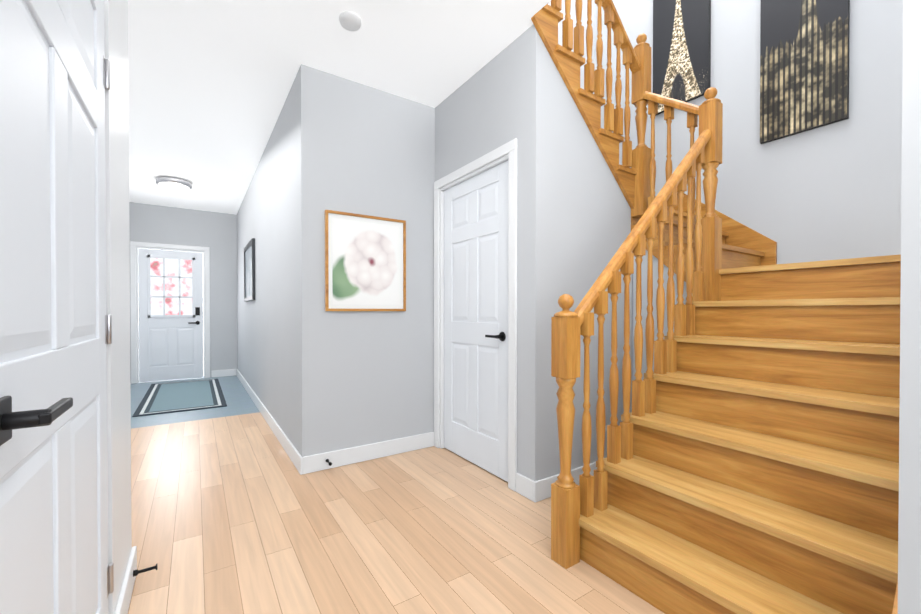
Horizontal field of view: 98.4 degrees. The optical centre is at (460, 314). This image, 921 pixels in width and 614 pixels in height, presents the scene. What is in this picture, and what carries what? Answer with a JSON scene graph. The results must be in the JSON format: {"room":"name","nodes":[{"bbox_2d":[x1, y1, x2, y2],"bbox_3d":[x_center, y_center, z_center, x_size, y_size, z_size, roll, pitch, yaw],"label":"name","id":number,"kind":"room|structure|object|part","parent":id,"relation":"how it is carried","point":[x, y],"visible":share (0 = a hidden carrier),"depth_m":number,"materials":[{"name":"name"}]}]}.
{"room":"home entrance hallway","nodes":[
{"label":"home entrance hallway","id":0,"kind":"room"},
{"bbox_2d":[104,0,131,613],"bbox_3d":[-1.274,-0.288,1.393,0.130,2.720,0.450,0,1,-34],"label":"wall","id":1,"kind":"structure","parent":0,"point":[118,286],"depth_m":1.37,"materials":[{"name":"white paint"}]},
{"bbox_2d":[0,0,113,613],"bbox_3d":[-0.811,0.057,0.829,0.092,2.022,0.972,0,1,-34],"label":"door","id":2,"kind":"structure","parent":1,"relation":"in","point":[55,329],"depth_m":0.77,"materials":[{"name":"white wood"}]},
{"bbox_2d":[114,546,136,613],"bbox_3d":[-1.220,1.014,1.449,0.019,0.115,0.465,0,1,-34],"label":"baseboard","id":3,"kind":"structure","parent":1,"relation":"attached to","point":[124,599],"depth_m":1.45,"materials":[{"name":"white wood"}]},
{"bbox_2d":[133,564,157,576],"bbox_3d":[-1.246,1.010,1.573,0.075,0.023,0.024,0,1,-34],"label":"doorstop","id":4,"kind":"object","parent":3,"relation":"attached to","point":[136,572],"visible":1,"depth_m":1.57,"materials":[{"name":"black metal"}]},
{"bbox_2d":[129,202,236,378],"bbox_3d":[-4.451,-0.328,6.366,1.750,2.720,0.150,0,1,-34],"label":"wall","id":5,"kind":"structure","parent":0,"point":[216,232],"depth_m":6.54,"materials":[{"name":"paint"}]},
{"bbox_2d":[130,241,209,383],"bbox_3d":[-4.558,-0.033,6.286,1.004,2.132,0.168,0,1,-34],"label":"door frame","id":6,"kind":"structure","parent":5,"relation":"attached to","point":[134,287],"depth_m":6.06,"materials":[{"name":"white wood"}]},
{"bbox_2d":[138,248,203,381],"bbox_3d":[-4.532,0.010,6.247,0.820,2.030,0.112,0,1,-34],"label":"front door","id":7,"kind":"structure","parent":5,"relation":"in","point":[170,283],"depth_m":6.23,"materials":[{"name":"white wood"}]},
{"bbox_3d":[-4.277,0.022,6.383,0.155,0.280,0.056,0,1,-34],"label":"front door handle","id":8,"kind":"part","parent":7,"relation":"part of","materials":[{"name":"black metal"}]},
{"bbox_2d":[211,369,233,376],"bbox_3d":[-3.947,0.973,6.612,0.330,0.115,0.019,0,1,-34],"label":"baseboard","id":9,"kind":"structure","parent":5,"relation":"attached to","point":[227,372],"depth_m":6.60,"materials":[{"name":"white wood"}]},
{"bbox_2d":[131,376,259,428],"bbox_3d":[-3.597,1.091,5.234,1.800,0.100,3.200,0,1,-34],"label":"floor","id":10,"kind":"structure","parent":0,"point":[238,399],"depth_m":4.48,"materials":[{"name":"blue tile"}]},
{"bbox_2d":[132,379,226,416],"bbox_3d":[-3.622,1.036,5.217,0.840,0.008,2.200,0,1,-34],"label":"doormat","id":11,"kind":"object","parent":10,"relation":"on","point":[164,398],"visible":1,"depth_m":4.96,"materials":[{"name":"blue fabric"}]},
{"bbox_2d":[237,64,320,456],"bbox_3d":[-2.368,-0.315,4.715,0.120,2.720,4.910,0,1,-34],"label":"wall","id":12,"kind":"structure","parent":0,"point":[278,327],"depth_m":3.02,"materials":[{"name":"paint"}]},
{"bbox_2d":[244,238,254,301],"bbox_3d":[-2.685,-0.537,5.049,0.030,0.720,0.950,0,1,-34],"label":"framed picture","id":13,"kind":"object","parent":12,"relation":"attached to","point":[249,271],"visible":1,"depth_m":4.96},
{"bbox_2d":[234,369,305,474],"bbox_3d":[-2.420,0.988,4.681,0.023,0.115,4.925,0,1,-34],"label":"baseboard","id":14,"kind":"structure","parent":12,"relation":"attached to","point":[299,462],"depth_m":3.36,"materials":[{"name":"white wood"}]},
{"bbox_2d":[128,0,550,214],"bbox_3d":[-2.000,-1.810,1.648,4.700,0.320,10.900,0,1,-34],"label":"ceiling","id":15,"kind":"structure","parent":0,"point":[210,83],"depth_m":2.61,"materials":[{"name":"paint"}]},
{"bbox_2d":[156,176,191,191],"bbox_3d":[-3.586,-1.619,4.979,0.370,0.113,0.370,0,1,-34],"label":"flush ceiling light","id":16,"kind":"object","parent":15,"relation":"attached to","point":[176,184],"visible":1,"depth_m":4.88,"materials":[{"name":"white glass"}]},
{"bbox_2d":[339,11,361,30],"bbox_3d":[-0.616,-1.635,2.224,0.124,0.037,0.124,0,1,-34],"label":"smoke detector","id":17,"kind":"object","parent":15,"relation":"attached to","point":[350,21],"visible":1,"depth_m":2.20,"materials":[{"name":"white plastic"}]},
{"bbox_2d":[320,70,434,452],"bbox_3d":[-0.564,-0.301,3.039,1.020,2.720,0.120,0,1,-34],"label":"wall","id":18,"kind":"structure","parent":0,"point":[377,152],"depth_m":2.94,"materials":[{"name":"paint"}]},
{"bbox_2d":[325,210,405,310],"bbox_3d":[-0.672,-0.370,2.877,0.600,0.690,0.025,0,1,-34],"label":"framed picture","id":19,"kind":"object","parent":18,"relation":"attached to","point":[365,262],"visible":0.98,"depth_m":2.86,"materials":[{"name":"white paper"}]},
{"bbox_2d":[306,432,433,473],"bbox_3d":[-0.624,1.002,2.928,0.985,0.115,0.015,0,1,-34],"label":"baseboard","id":20,"kind":"structure","parent":18,"relation":"attached to","point":[317,462],"depth_m":2.89,"materials":[{"name":"white wood"}]},
{"bbox_2d":[128,412,664,613],"bbox_3d":[-0.155,1.125,0.979,7.000,0.100,7.700,0,1,-34],"label":"floor","id":21,"kind":"structure","parent":0,"point":[237,514],"depth_m":1.91,"materials":[{"name":"brown wood"}]},
{"bbox_2d":[531,0,900,613],"bbox_3d":[1.163,-0.888,2.475,2.125,3.902,2.446,0,1,-34],"label":"staircase","id":22,"kind":"structure","parent":21,"relation":"on","point":[749,464],"depth_m":1.72,"materials":[{"name":"brown wood"}]},
{"bbox_3d":[0.862,-0.886,2.211,1.331,3.902,0.559,0,1,-34],"label":"balustrade","id":23,"kind":"part","parent":22,"relation":"part of","materials":[{"name":"brown wood"}]},
{"bbox_2d":[435,24,550,480],"bbox_3d":[0.160,-0.299,2.765,0.120,2.720,1.140,0,1,-34],"label":"wall","id":24,"kind":"structure","parent":0,"point":[502,97],"depth_m":2.33,"materials":[{"name":"paint"}]},
{"bbox_2d":[434,138,516,490],"bbox_3d":[0.113,0.001,2.821,0.138,2.117,0.974,0,1,-34],"label":"door frame","id":25,"kind":"structure","parent":24,"relation":"attached to","point":[496,157],"depth_m":2.58,"materials":[{"name":"white wood"}]},
{"bbox_2d":[444,161,507,481],"bbox_3d":[0.080,0.042,2.799,0.092,2.022,0.798,0,1,-34],"label":"closet door","id":26,"kind":"structure","parent":24,"relation":"in","point":[476,319],"depth_m":2.76,"materials":[{"name":"white wood"}]},
{"bbox_2d":[548,0,593,93],"bbox_3d":[0.681,-1.647,3.704,1.800,5.400,0.140,0,1,-34],"label":"wall","id":27,"kind":"structure","parent":0,"point":[584,19],"depth_m":3.97,"materials":[{"name":"paint"}]},
{"bbox_2d":[550,58,631,476],"bbox_3d":[0.829,-0.238,2.599,0.808,2.599,0.120,0,1,-34],"label":"wall","id":28,"kind":"structure","parent":0,"point":[590,219],"depth_m":2.48,"materials":[{"name":"paint"}]},
{"bbox_2d":[526,462,596,502],"bbox_3d":[0.812,1.005,2.516,0.947,0.115,0.023,0,1,-34],"label":"baseboard","id":29,"kind":"structure","parent":28,"relation":"attached to","point":[534,491],"depth_m":2.30,"materials":[{"name":"white wood"}]},
{"bbox_2d":[633,250,686,379],"bbox_3d":[1.379,0.242,2.621,0.118,1.640,0.456,0,1,-34],"label":"wall","id":30,"kind":"structure","parent":0,"point":[644,264],"depth_m":2.69,"materials":[{"name":"paint"}]},
{"bbox_2d":[594,0,902,380],"bbox_3d":[2.099,-1.642,3.093,0.120,5.400,2.450,0,1,-34],"label":"wall","id":31,"kind":"structure","parent":0,"point":[832,191],"depth_m":2.68,"materials":[{"name":"paint"}]},
{"bbox_2d":[653,0,710,115],"bbox_3d":[1.841,-2.414,3.330,0.035,1.300,0.460,0,1,-34],"label":"framed picture","id":32,"kind":"object","parent":31,"relation":"attached to","point":[681,50],"visible":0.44,"depth_m":3.30,"materials":[{"name":"fabric"}]},
{"bbox_2d":[760,0,849,143],"bbox_3d":[2.288,-1.879,2.664,0.035,1.300,0.460,0,1,-34],"label":"framed picture","id":33,"kind":"object","parent":31,"relation":"attached to","point":[804,65],"visible":0.94,"depth_m":2.65,"materials":[{"name":"fabric"}]},
{"bbox_2d":[898,0,920,613],"bbox_3d":[1.939,-1.629,1.441,2.220,5.400,0.120,0,1,-34],"label":"wall","id":34,"kind":"structure","parent":0,"point":[909,561],"depth_m":0.88,"materials":[{"name":"paint"}]}
]}

